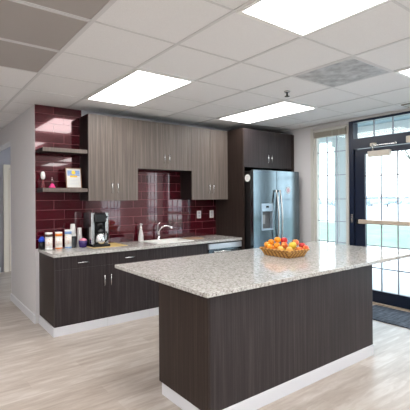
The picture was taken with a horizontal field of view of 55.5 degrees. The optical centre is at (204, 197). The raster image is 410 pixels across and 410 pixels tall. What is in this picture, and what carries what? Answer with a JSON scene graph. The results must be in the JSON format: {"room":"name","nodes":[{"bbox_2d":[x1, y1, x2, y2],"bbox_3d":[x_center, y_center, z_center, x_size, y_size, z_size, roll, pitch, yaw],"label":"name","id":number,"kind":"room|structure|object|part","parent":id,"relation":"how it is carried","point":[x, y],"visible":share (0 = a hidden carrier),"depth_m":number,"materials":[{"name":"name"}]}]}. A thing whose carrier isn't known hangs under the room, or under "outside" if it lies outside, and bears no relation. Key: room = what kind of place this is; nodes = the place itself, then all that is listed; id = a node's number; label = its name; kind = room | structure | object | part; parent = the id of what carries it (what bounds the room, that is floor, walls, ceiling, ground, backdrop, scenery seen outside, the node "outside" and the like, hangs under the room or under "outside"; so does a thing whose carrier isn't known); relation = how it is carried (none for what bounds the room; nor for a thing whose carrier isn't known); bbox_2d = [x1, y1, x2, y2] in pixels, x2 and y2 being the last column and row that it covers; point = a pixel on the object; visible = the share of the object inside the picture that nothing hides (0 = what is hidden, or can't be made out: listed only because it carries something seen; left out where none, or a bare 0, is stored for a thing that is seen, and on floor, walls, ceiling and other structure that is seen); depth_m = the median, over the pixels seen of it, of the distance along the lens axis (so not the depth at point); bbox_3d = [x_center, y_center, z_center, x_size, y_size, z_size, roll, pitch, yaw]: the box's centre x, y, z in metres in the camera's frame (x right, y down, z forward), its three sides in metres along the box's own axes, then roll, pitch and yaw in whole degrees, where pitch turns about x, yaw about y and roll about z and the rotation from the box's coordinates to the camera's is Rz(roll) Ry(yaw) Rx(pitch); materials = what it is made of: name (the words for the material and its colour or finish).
{"room":"office break room","nodes":[
{"label":"office break room","id":0,"kind":"room"},
{"bbox_2d":[0,147,10,271],"bbox_3d":[-4.812,0.210,7.646,8.790,2.647,0.100,0,0,-37],"label":"wall","id":1,"kind":"structure","parent":0,"point":[5,156],"depth_m":8.05,"materials":[{"name":"grey paint"}]},
{"bbox_2d":[3,164,10,271],"bbox_3d":[-3.741,0.416,8.358,1.045,2.220,0.059,0,0,-37],"label":"door","id":2,"kind":"structure","parent":1,"relation":"in","point":[6,168],"depth_m":8.06,"materials":[{"name":"beige paint"}]},
{"bbox_2d":[0,106,33,312],"bbox_3d":[-3.233,0.199,6.350,0.120,2.647,3.875,0,0,-37],"label":"wall partition","id":3,"kind":"structure","parent":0,"point":[17,135],"depth_m":5.22,"materials":[{"name":"white paint"}]},
{"bbox_2d":[10,293,35,323],"bbox_3d":[-2.467,1.467,5.243,0.014,0.100,1.395,0,0,-37],"label":"baseboard","id":4,"kind":"structure","parent":3,"relation":"attached to","point":[20,305],"depth_m":5.13,"materials":[{"name":"white"}]},
{"bbox_2d":[32,104,245,323],"bbox_3d":[-0.493,0.180,5.936,3.982,2.647,0.100,0,0,-37],"label":"wall","id":5,"kind":"structure","parent":0,"point":[35,251],"depth_m":4.73,"materials":[{"name":"white paint"}]},
{"bbox_2d":[36,147,86,155],"bbox_3d":[-1.738,-0.566,4.739,0.523,0.046,0.284,0,0,-37],"label":"floating shelf","id":6,"kind":"object","parent":5,"relation":"attached to","point":[44,150],"visible":1,"depth_m":4.65,"materials":[{"name":"grey laminate"}]},
{"bbox_2d":[37,188,87,191],"bbox_3d":[-1.735,-0.096,4.739,0.523,0.046,0.284,0,0,-37],"label":"floating shelf","id":7,"kind":"object","parent":5,"relation":"attached to","point":[38,189],"visible":1,"depth_m":4.61,"materials":[{"name":"grey laminate"}]},
{"bbox_2d":[40,171,45,187],"bbox_3d":[-1.914,-0.216,4.601,0.060,0.197,0.060,0,0,-37],"label":"figurine","id":8,"kind":"object","parent":7,"relation":"on","point":[42,172],"visible":0.95,"depth_m":4.58,"materials":[{"name":"white ceramic"}]},
{"bbox_2d":[65,168,81,187],"bbox_3d":[-1.622,-0.246,4.805,0.193,0.252,0.052,0,0,-37],"label":"framed certificate","id":9,"kind":"object","parent":7,"relation":"on","point":[72,175],"visible":0.98,"depth_m":4.80,"materials":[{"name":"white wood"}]},
{"bbox_2d":[67,170,79,175],"bbox_3d":[-1.625,-0.307,4.809,0.150,0.065,0.011,0,0,-37],"label":"print","id":10,"kind":"object","parent":9,"relation":"attached to","point":[69,172],"depth_m":4.81,"materials":[{"name":"multicoloured paper"}]},
{"bbox_2d":[79,113,137,200],"bbox_3d":[-1.242,-0.502,5.074,0.668,1.069,0.352,0,0,-37],"label":"upper cabinet","id":11,"kind":"object","parent":5,"relation":"attached to","point":[109,167],"visible":1,"depth_m":4.94,"materials":[{"name":"grey laminate"}]},
{"bbox_3d":[-1.297,-0.501,4.870,0.332,1.069,0.020,0,0,-37],"label":"door","id":12,"kind":"part","parent":11,"relation":"part of","materials":[{"name":"beige laminate"}]},
{"bbox_3d":[-1.030,-0.503,5.073,0.332,1.069,0.020,0,0,-37],"label":"door","id":13,"kind":"part","parent":11,"relation":"part of","materials":[{"name":"beige laminate"}]},
{"bbox_2d":[35,104,215,248],"bbox_3d":[-0.939,-0.265,5.531,2.778,1.743,0.010,0,0,-37],"label":"backsplash","id":14,"kind":"structure","parent":5,"relation":"attached to","point":[158,200],"depth_m":5.22,"materials":[{"name":"red tile"}]},
{"bbox_2d":[137,120,191,171],"bbox_3d":[-0.626,-0.717,5.543,0.878,0.647,0.352,0,0,-37],"label":"upper cabinet","id":15,"kind":"object","parent":5,"relation":"attached to","point":[161,146],"visible":0.98,"depth_m":5.42,"materials":[{"name":"grey laminate"}]},
{"bbox_3d":[-0.724,-0.717,5.307,0.438,0.647,0.020,0,0,-37],"label":"door","id":16,"kind":"part","parent":15,"relation":"part of","materials":[{"name":"beige laminate"}]},
{"bbox_3d":[-0.373,-0.719,5.574,0.438,0.647,0.020,0,0,-37],"label":"door","id":17,"kind":"part","parent":15,"relation":"part of","materials":[{"name":"beige laminate"}]},
{"bbox_2d":[180,127,227,199],"bbox_3d":[0.000,-0.510,6.017,0.686,1.069,0.352,0,0,-37],"label":"upper cabinet","id":18,"kind":"object","parent":5,"relation":"attached to","point":[208,177],"visible":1,"depth_m":5.88,"materials":[{"name":"grey laminate"}]},
{"bbox_3d":[-0.060,-0.510,5.811,0.342,1.069,0.020,0,0,-37],"label":"door","id":19,"kind":"part","parent":18,"relation":"part of","materials":[{"name":"beige laminate"}]},
{"bbox_3d":[0.214,-0.512,6.019,0.342,1.069,0.020,0,0,-37],"label":"door","id":20,"kind":"part","parent":18,"relation":"part of","materials":[{"name":"beige laminate"}]},
{"bbox_2d":[210,210,213,217],"bbox_3d":[0.109,0.259,6.312,0.080,0.120,0.008,0,0,-37],"label":"wall outlet","id":21,"kind":"object","parent":5,"relation":"attached to","point":[211,211],"visible":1,"depth_m":6.31,"materials":[{"name":"white plastic"}]},
{"bbox_2d":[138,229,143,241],"bbox_3d":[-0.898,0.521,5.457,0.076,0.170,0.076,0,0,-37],"label":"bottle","id":22,"kind":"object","parent":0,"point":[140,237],"depth_m":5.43,"materials":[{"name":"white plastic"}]},
{"bbox_2d":[0,0,409,132],"bbox_3d":[-0.797,-1.192,2.384,9.030,0.100,13.350,0,0,-37],"label":"ceiling","id":23,"kind":"structure","parent":0,"point":[237,37],"depth_m":3.33,"materials":[{"name":"tile"}]},
{"bbox_2d":[0,39,58,72],"bbox_3d":[-1.564,-1.132,3.083,0.620,0.008,0.628,0,0,-37],"label":"ceiling panel","id":24,"kind":"object","parent":23,"relation":"in","point":[14,55],"visible":1,"depth_m":3.11,"materials":[{"name":"white"}]},
{"bbox_2d":[0,0,89,50],"bbox_3d":[-1.174,-1.135,2.570,0.620,0.008,0.628,0,0,-37],"label":"ceiling panel","id":25,"kind":"object","parent":23,"relation":"in","point":[20,22],"visible":1,"depth_m":2.56,"materials":[{"name":"white"}]},
{"bbox_2d":[17,0,111,20],"bbox_3d":[-0.785,-1.137,2.058,0.620,0.008,0.628,0,0,-37],"label":"ceiling panel","id":26,"kind":"object","parent":23,"relation":"in","point":[84,9],"visible":1,"depth_m":2.31,"materials":[{"name":"white"}]},
{"bbox_2d":[85,68,194,106],"bbox_3d":[-0.734,-1.136,4.119,0.620,0.012,1.288,0,0,-37],"label":"recessed light","id":27,"kind":"object","parent":23,"relation":"in","point":[140,86],"visible":1,"depth_m":4.02,"materials":[{"name":"white plastic"}]},
{"bbox_2d":[0,0,409,130],"bbox_3d":[-0.812,-1.139,2.372,8.790,0.005,13.150,0,0,-37],"label":"grid","id":28,"kind":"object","parent":23,"relation":"attached to","point":[112,2],"depth_m":3.40,"materials":[{"name":"white metal"}]},
{"bbox_2d":[217,100,317,123],"bbox_3d":[0.804,-1.146,5.288,0.620,0.012,1.288,0,0,-37],"label":"recessed light","id":29,"kind":"object","parent":23,"relation":"in","point":[283,108],"visible":1,"depth_m":5.20,"materials":[{"name":"white plastic"}]},
{"bbox_2d":[236,0,390,36],"bbox_3d":[0.825,-1.147,2.068,0.620,0.012,1.288,0,0,-37],"label":"recessed light","id":30,"kind":"object","parent":23,"relation":"in","point":[300,18],"visible":1,"depth_m":2.39,"materials":[{"name":"white plastic"}]},
{"bbox_2d":[293,57,391,87],"bbox_3d":[1.266,-1.152,3.617,0.620,0.008,0.628,0,0,-37],"label":"ceiling vent","id":31,"kind":"object","parent":23,"relation":"in","point":[350,70],"visible":1,"depth_m":3.59,"materials":[{"name":"white metal"}]},
{"bbox_2d":[394,68,409,78],"bbox_3d":[2.363,-1.157,3.237,0.620,0.012,1.288,0,0,-37],"label":"recessed light","id":32,"kind":"object","parent":23,"relation":"in","point":[405,72],"visible":1,"depth_m":3.57,"materials":[{"name":"white plastic"}]},
{"bbox_2d":[400,69,409,75],"bbox_3d":[2.363,-1.156,3.237,0.574,0.004,1.218,0,0,-37],"label":"diffuser","id":33,"kind":"object","parent":32,"relation":"attached to","point":[405,72],"depth_m":3.57,"materials":[{"name":"white"}]},
{"bbox_2d":[0,271,409,409],"bbox_3d":[-0.794,1.536,2.372,8.990,0.060,13.350,0,0,-37],"label":"floor","id":34,"kind":"structure","parent":0,"point":[116,366],"depth_m":3.34,"materials":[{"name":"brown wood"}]},
{"bbox_2d":[39,252,106,337],"bbox_3d":[-1.575,1.079,4.635,0.614,0.864,0.654,0,0,-37],"label":"base cabinet","id":35,"kind":"object","parent":34,"relation":"on","point":[72,289],"visible":0.96,"depth_m":4.41,"materials":[{"name":"brown laminate"}]},
{"bbox_3d":[-1.404,0.719,4.416,0.600,0.142,0.020,0,0,-37],"label":"drawer","id":36,"kind":"part","parent":35,"relation":"part of","materials":[{"name":"laminate"}]},
{"bbox_3d":[-1.401,1.100,4.416,0.600,0.620,0.020,0,0,-37],"label":"door","id":37,"kind":"part","parent":35,"relation":"part of","materials":[{"name":"laminate"}]},
{"bbox_2d":[38,235,241,257],"bbox_3d":[-0.729,0.622,5.279,2.750,0.034,0.634,0,0,-37],"label":"countertop","id":38,"kind":"structure","parent":35,"relation":"on","point":[132,245],"depth_m":4.86,"materials":[{"name":"stone"}]},
{"bbox_2d":[38,237,44,249],"bbox_3d":[-1.951,0.539,4.657,0.076,0.150,0.076,0,0,-37],"label":"jar","id":39,"kind":"object","parent":38,"relation":"on","point":[41,245],"visible":0.96,"depth_m":4.63,"materials":[{"name":"black plastic"}]},
{"bbox_3d":[-1.951,0.494,4.657,0.076,0.060,0.076,0,0,-37],"label":"lid","id":40,"kind":"part","parent":39,"relation":"part of","materials":[{"name":"blue plastic"}]},
{"bbox_2d":[45,232,52,249],"bbox_3d":[-1.849,0.510,4.609,0.084,0.205,0.084,0,0,-37],"label":"canister","id":41,"kind":"object","parent":38,"relation":"on","point":[48,235],"visible":1,"depth_m":4.58,"materials":[{"name":"white paper"}]},
{"bbox_2d":[55,232,61,248],"bbox_3d":[-1.757,0.510,4.679,0.084,0.205,0.084,0,0,-37],"label":"canister","id":42,"kind":"object","parent":38,"relation":"on","point":[58,235],"visible":1,"depth_m":4.64,"materials":[{"name":"white paper"}]},
{"bbox_2d":[65,229,71,247],"bbox_3d":[-1.671,0.499,4.756,0.082,0.225,0.082,0,0,-37],"label":"canister","id":43,"kind":"object","parent":38,"relation":"on","point":[68,233],"visible":1,"depth_m":4.72,"materials":[{"name":"white paper"}]},
{"bbox_2d":[72,236,75,247],"bbox_3d":[-1.636,0.542,4.821,0.080,0.139,0.080,0,0,-37],"label":"pod holder","id":44,"kind":"object","parent":38,"relation":"on","point":[73,237],"visible":0.63,"depth_m":4.79,"materials":[{"name":"grey plastic"}]},
{"bbox_2d":[70,224,75,235],"bbox_3d":[-1.637,0.397,4.821,0.082,0.150,0.082,0,0,-37],"label":"cup stack","id":45,"kind":"object","parent":44,"relation":"on","point":[72,226],"visible":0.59,"depth_m":4.79,"materials":[{"name":"white paper"}]},
{"bbox_2d":[76,228,81,246],"bbox_3d":[-1.584,0.494,4.917,0.082,0.235,0.082,0,0,-37],"label":"cup stack","id":46,"kind":"object","parent":38,"relation":"on","point":[79,230],"visible":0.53,"depth_m":4.89,"materials":[{"name":"white"}]},
{"bbox_2d":[79,240,86,247],"bbox_3d":[-1.514,0.568,4.831,0.104,0.085,0.104,0,0,-37],"label":"bowl","id":47,"kind":"object","parent":38,"relation":"on","point":[82,244],"visible":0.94,"depth_m":4.79,"materials":[{"name":"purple ceramic"}]},
{"bbox_2d":[87,243,127,247],"bbox_3d":[-1.282,0.607,4.989,0.450,0.004,0.400,0,0,-37],"label":"bamboo mat","id":48,"kind":"object","parent":38,"relation":"on","point":[111,244],"visible":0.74,"depth_m":4.95,"materials":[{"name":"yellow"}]},
{"bbox_2d":[84,212,109,247],"bbox_3d":[-1.375,0.395,4.944,0.220,0.421,0.340,0,0,-37],"label":"coffee maker","id":49,"kind":"object","parent":48,"relation":"on","point":[93,222],"visible":0.86,"depth_m":4.85,"materials":[{"name":"black plastic"}]},
{"bbox_3d":[-1.452,0.382,4.889,0.028,0.384,0.054,0,0,-37],"label":"post","id":50,"kind":"part","parent":49,"relation":"part of","materials":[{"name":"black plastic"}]},
{"bbox_3d":[-1.436,0.382,5.024,0.216,0.384,0.140,0,0,-37],"label":"water tank","id":51,"kind":"part","parent":49,"relation":"part of","materials":[{"name":"clear plastic"}]},
{"bbox_2d":[96,222,102,226],"bbox_3d":[-1.318,0.332,4.869,0.090,0.064,0.090,0,0,-37],"label":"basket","id":52,"kind":"object","parent":49,"relation":"on","point":[98,224],"depth_m":4.83,"materials":[{"name":"black plastic"}]},
{"bbox_2d":[95,228,108,243],"bbox_3d":[-1.300,0.473,4.870,0.151,0.200,0.137,0,0,-37],"label":"coffee carafe","id":53,"kind":"object","parent":49,"relation":"on","point":[100,237],"visible":1,"depth_m":4.82,"materials":[{"name":"clear glass"}]},
{"bbox_2d":[138,223,143,241],"bbox_3d":[-0.898,0.481,5.457,0.076,0.250,0.076,0,0,12],"label":"soap dispenser","id":54,"kind":"object","parent":38,"relation":"on","point":[140,236],"visible":1,"depth_m":5.43,"materials":[{"name":"white plastic"}]},
{"bbox_2d":[157,222,172,238],"bbox_3d":[-0.580,0.477,5.635,0.241,0.255,0.068,0,0,-5],"label":"faucet","id":55,"kind":"object","parent":38,"relation":"on","point":[171,227],"visible":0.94,"depth_m":5.61,"materials":[{"name":"silver metal"}]},
{"bbox_3d":[-0.570,0.470,5.621,0.223,0.168,0.039,0,0,-1],"label":"spout","id":56,"kind":"part","parent":55,"relation":"part of","materials":[{"name":"silver metal"}]},
{"bbox_2d":[143,238,193,243],"bbox_3d":[-0.518,0.694,5.463,0.590,0.199,0.440,0,0,-37],"label":"sink","id":57,"kind":"object","parent":38,"relation":"in","point":[169,240],"visible":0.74,"depth_m":5.57,"materials":[{"name":"white ceramic"}]},
{"bbox_2d":[150,239,186,242],"bbox_3d":[-0.509,0.699,5.451,0.536,0.190,0.356,0,0,-37],"label":"basin","id":58,"kind":"object","parent":57,"relation":"in","point":[159,240],"depth_m":5.59,"materials":[{"name":"white ceramic"}]},
{"bbox_2d":[182,237,203,239],"bbox_3d":[-0.181,0.595,5.763,0.260,0.012,0.200,0,0,-37],"label":"board","id":59,"kind":"object","parent":38,"relation":"on","point":[189,238],"visible":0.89,"depth_m":5.72,"materials":[{"name":"brown wood"}]},
{"bbox_2d":[107,249,148,325],"bbox_3d":[-1.109,1.076,4.989,0.557,0.864,0.654,0,0,-37],"label":"base cabinet","id":60,"kind":"object","parent":34,"relation":"on","point":[127,293],"visible":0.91,"depth_m":4.74,"materials":[{"name":"brown laminate"}]},
{"bbox_3d":[-0.942,0.715,4.767,0.556,0.142,0.020,0,0,-37],"label":"drawer","id":61,"kind":"part","parent":60,"relation":"part of","materials":[{"name":"laminate"}]},
{"bbox_2d":[148,243,207,316],"bbox_3d":[-0.509,1.073,5.445,0.946,0.862,0.654,0,0,-37],"label":"base cabinet","id":62,"kind":"object","parent":34,"relation":"on","point":[196,249],"visible":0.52,"depth_m":5.05,"materials":[{"name":"brown laminate"}]},
{"bbox_3d":[-0.529,1.094,5.079,0.471,0.620,0.020,0,0,-37],"label":"door","id":63,"kind":"part","parent":62,"relation":"part of","materials":[{"name":"laminate"}]},
{"bbox_3d":[-0.343,0.711,5.222,0.945,0.142,0.020,0,0,-37],"label":"drawer","id":64,"kind":"part","parent":62,"relation":"part of","materials":[{"name":"laminate"}]},
{"bbox_2d":[208,240,241,253],"bbox_3d":[0.134,1.069,5.902,0.622,0.860,0.666,0,0,-37],"label":"dishwasher","id":65,"kind":"object","parent":34,"relation":"on","point":[226,246],"visible":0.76,"depth_m":5.66,"materials":[{"name":"silver metal"}]},
{"bbox_3d":[0.295,1.063,5.692,0.617,0.660,0.040,0,0,-37],"label":"door","id":66,"kind":"part","parent":65,"relation":"part of","materials":[{"name":"silver metal"}]},
{"bbox_3d":[0.293,0.691,5.691,0.617,0.075,0.044,0,0,-37],"label":"control panel","id":67,"kind":"part","parent":65,"relation":"part of","materials":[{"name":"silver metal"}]},
{"bbox_3d":[0.320,0.763,5.658,0.510,0.018,0.050,0,0,-37],"label":"handle","id":68,"kind":"part","parent":65,"relation":"part of","materials":[{"name":"silver metal"}]},
{"bbox_2d":[216,128,293,249],"bbox_3d":[0.859,0.219,6.455,1.199,2.550,0.708,0,0,-37],"label":"tall cabinet","id":69,"kind":"object","parent":34,"relation":"on","point":[248,149],"visible":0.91,"depth_m":6.06,"materials":[{"name":"brown laminate"}]},
{"bbox_3d":[0.382,0.222,6.114,0.026,2.550,0.674,0,0,-37],"label":"panel","id":70,"kind":"part","parent":69,"relation":"part of","materials":[{"name":"brown laminate"}]},
{"bbox_3d":[0.795,-0.763,6.027,0.534,0.585,0.020,0,0,-37],"label":"door","id":71,"kind":"part","parent":69,"relation":"part of","materials":[{"name":"laminate"}]},
{"bbox_3d":[1.223,-0.766,6.352,0.534,0.585,0.020,0,0,-37],"label":"door","id":72,"kind":"part","parent":69,"relation":"part of","materials":[{"name":"laminate"}]},
{"bbox_3d":[1.258,0.216,6.780,0.026,2.550,0.674,0,0,-37],"label":"panel","id":73,"kind":"part","parent":69,"relation":"part of","materials":[{"name":"brown laminate"}]},
{"bbox_2d":[159,265,373,409],"bbox_3d":[0.625,1.062,3.344,1.984,0.868,0.623,0,0,-37],"label":"kitchen island","id":74,"kind":"object","parent":34,"relation":"on","point":[251,349],"visible":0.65,"depth_m":2.85,"materials":[{"name":"brown laminate"}]},
{"bbox_3d":[-0.160,1.017,2.753,0.020,0.768,0.615,0,0,-37],"label":"panel","id":75,"kind":"part","parent":74,"relation":"part of","materials":[{"name":"brown laminate"}]},
{"bbox_2d":[115,241,409,297],"bbox_3d":[0.743,0.610,3.865,2.885,0.031,1.380,0,0,-37],"label":"island countertop","id":76,"kind":"structure","parent":74,"relation":"on","point":[210,275],"depth_m":3.38,"materials":[{"name":"stone"}]},
{"bbox_2d":[259,245,309,257],"bbox_3d":[0.819,0.554,4.026,0.324,0.080,0.428,0,0,-37],"label":"fruit basket","id":77,"kind":"object","parent":76,"relation":"on","point":[295,253],"visible":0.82,"depth_m":3.90,"materials":[{"name":"wicker"}]},
{"bbox_2d":[274,237,280,242],"bbox_3d":[0.762,0.440,4.088,0.068,0.061,0.068,0,0,-37],"label":"orange","id":78,"kind":"object","parent":77,"relation":"in","point":[277,239],"visible":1,"depth_m":4.07,"materials":[{"name":"orange food"}]},
{"bbox_2d":[281,241,287,247],"bbox_3d":[0.813,0.479,3.994,0.070,0.077,0.070,0,0,-37],"label":"apple","id":79,"kind":"object","parent":77,"relation":"in","point":[284,244],"visible":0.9,"depth_m":3.97,"materials":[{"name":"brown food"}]},
{"bbox_2d":[289,241,296,248],"bbox_3d":[0.891,0.476,3.963,0.080,0.086,0.080,0,0,-37],"label":"apple","id":80,"kind":"object","parent":77,"relation":"in","point":[292,244],"visible":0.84,"depth_m":3.93,"materials":[{"name":"yellow food"}]},
{"bbox_2d":[244,169,298,248],"bbox_3d":[0.921,0.536,6.316,1.035,1.915,0.854,0,0,-37],"label":"refrigerator","id":81,"kind":"object","parent":34,"relation":"on","point":[270,212],"visible":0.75,"depth_m":5.95,"materials":[{"name":"silver metal"}]},
{"bbox_2d":[245,174,249,181],"bbox_3d":[0.635,-0.299,5.823,0.006,0.110,0.110,0,0,-37],"label":"round magnet","id":82,"kind":"object","parent":81,"relation":"attached to","point":[247,177],"visible":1,"depth_m":5.82,"materials":[{"name":"white plastic"}]},
{"bbox_3d":[0.899,0.506,5.904,0.502,1.855,0.058,0,0,-37],"label":"freezer door","id":83,"kind":"part","parent":81,"relation":"part of","materials":[{"name":"silver metal"}]},
{"bbox_3d":[1.113,0.366,5.983,0.028,0.979,0.089,0,0,-37],"label":"handle","id":84,"kind":"part","parent":81,"relation":"part of","materials":[{"name":"silver metal"}]},
{"bbox_3d":[1.177,0.365,6.031,0.028,0.979,0.089,0,0,-37],"label":"handle","id":85,"kind":"part","parent":81,"relation":"part of","materials":[{"name":"silver metal"}]},
{"bbox_3d":[1.313,0.503,6.220,0.527,1.855,0.058,0,0,-37],"label":"door","id":86,"kind":"part","parent":81,"relation":"part of","materials":[{"name":"silver metal"}]},
{"bbox_2d":[373,305,409,328],"bbox_3d":[2.611,1.476,4.527,0.620,0.012,1.660,0,0,-37],"label":"floor mat","id":87,"kind":"object","parent":34,"relation":"on","point":[392,316],"visible":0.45,"depth_m":4.84,"materials":[{"name":"grey carpet"}]},
{"bbox_2d":[278,109,406,242],"bbox_3d":[3.946,0.149,3.486,0.120,2.647,9.175,0,0,-37],"label":"wall","id":88,"kind":"structure","parent":0,"point":[302,146],"depth_m":6.42,"materials":[{"name":"white paint"}]},
{"bbox_2d":[310,129,313,241],"bbox_3d":[1.735,0.188,6.286,0.012,2.600,0.050,0,0,-37],"label":"trim","id":89,"kind":"structure","parent":88,"relation":"attached to","point":[311,130],"depth_m":6.28,"materials":[{"name":"grey paint"}]},
{"bbox_2d":[314,124,349,244],"bbox_3d":[1.982,0.134,6.053,0.080,2.465,0.620,0,0,-37],"label":"window","id":90,"kind":"structure","parent":88,"relation":"in","point":[317,153],"depth_m":6.11,"materials":[{"name":"grey paint"}]},
{"bbox_2d":[313,125,346,236],"bbox_3d":[1.937,-0.249,6.021,0.074,1.670,0.580,0,0,-37],"label":"window blind","id":91,"kind":"object","parent":90,"relation":"attached to","point":[338,130],"visible":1,"depth_m":5.95,"materials":[{"name":"beige"}]},
{"bbox_3d":[1.983,-0.229,5.906,0.007,1.630,0.127,0,0,-37],"label":"cord","id":92,"kind":"part","parent":91,"relation":"part of","materials":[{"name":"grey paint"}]},
{"bbox_2d":[294,108,409,130],"bbox_3d":[4.085,-1.158,3.175,0.020,0.025,8.500,0,0,-37],"label":"trim","id":93,"kind":"structure","parent":88,"relation":"attached to","point":[404,110],"depth_m":5.66,"materials":[{"name":"white metal"}]},
{"bbox_2d":[349,111,409,311],"bbox_3d":[2.762,0.176,4.981,0.195,2.610,1.990,0,0,-37],"label":"door","id":94,"kind":"structure","parent":88,"relation":"in","point":[358,147],"depth_m":5.50,"materials":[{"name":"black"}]},
{"bbox_2d":[367,141,396,156],"bbox_3d":[2.434,-0.672,5.330,0.083,0.190,0.415,0,0,-37],"label":"door closer","id":95,"kind":"object","parent":94,"relation":"attached to","point":[387,152],"depth_m":5.33,"materials":[{"name":"beige"}]},
{"bbox_3d":[2.431,-0.705,5.289,0.028,0.095,0.352,0,0,-37],"label":"arm","id":96,"kind":"part","parent":95,"relation":"part of","materials":[{"name":"silver metal"}]},
{"label":"outside","id":97,"kind":"structure","parent":0,"visible":0},
{"bbox_2d":[320,201,409,225],"bbox_3d":[25.716,1.425,82.349,99.400,0.110,220.000,0,0,-37],"label":"ground","id":98,"kind":"structure","parent":97,"point":[389,213],"depth_m":38.22,"materials":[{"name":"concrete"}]},
{"bbox_2d":[326,199,333,205],"bbox_3d":[22.437,0.607,66.718,3.101,1.571,4.402,0,0,-37],"label":"tree","id":99,"kind":"object","parent":98,"relation":"on","point":[329,200],"visible":0.18,"depth_m":66.28,"materials":[{"name":"grey plant"}]},
{"bbox_2d":[367,195,379,205],"bbox_3d":[27.379,0.451,63.530,2.600,1.815,3.728,0,0,-22],"label":"tree","id":100,"kind":"object","parent":98,"relation":"on","point":[370,202],"visible":0.73,"depth_m":63.27,"materials":[{"name":"grey plant"}]},
{"bbox_2d":[379,194,401,206],"bbox_3d":[27.914,0.363,58.970,2.985,1.984,2.944,0,0,-37],"label":"tree","id":101,"kind":"object","parent":98,"relation":"on","point":[387,202],"visible":0.78,"depth_m":58.27,"materials":[{"name":"grey plant"}]},
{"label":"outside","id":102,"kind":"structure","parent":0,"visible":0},
{"bbox_2d":[320,241,409,295],"bbox_3d":[3.708,1.579,9.091,6.310,0.110,38.000,0,0,-37],"label":"ground","id":103,"kind":"structure","parent":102,"point":[390,278],"depth_m":7.57,"materials":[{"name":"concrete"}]},
{"bbox_2d":[332,139,345,244],"bbox_3d":[3.043,0.134,8.524,0.360,2.790,0.370,0,0,-37],"label":"porch column","id":104,"kind":"structure","parent":103,"relation":"on","point":[341,143],"depth_m":8.42,"materials":[{"name":"white paint"}]},
{"bbox_2d":[320,119,409,143],"bbox_3d":[4.205,-1.375,6.973,0.250,0.210,12.000,0,0,-37],"label":"beam","id":105,"kind":"structure","parent":104,"relation":"on","point":[400,126],"depth_m":7.74,"materials":[{"name":"white paint"}]},
{"bbox_2d":[358,115,409,126],"bbox_3d":[3.357,-1.498,6.328,2.380,0.050,12.000,0,0,-37],"label":"porch roof","id":106,"kind":"structure","parent":105,"relation":"on","point":[408,116],"depth_m":7.50,"materials":[{"name":"grey"}]},
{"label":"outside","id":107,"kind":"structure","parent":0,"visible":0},
{"bbox_2d":[320,222,409,247],"bbox_3d":[4.961,1.565,20.093,9.000,0.120,54.000,0,0,-37],"label":"lawn","id":108,"kind":"structure","parent":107,"point":[389,232],"depth_m":15.89,"materials":[{"name":"white"}]}
]}

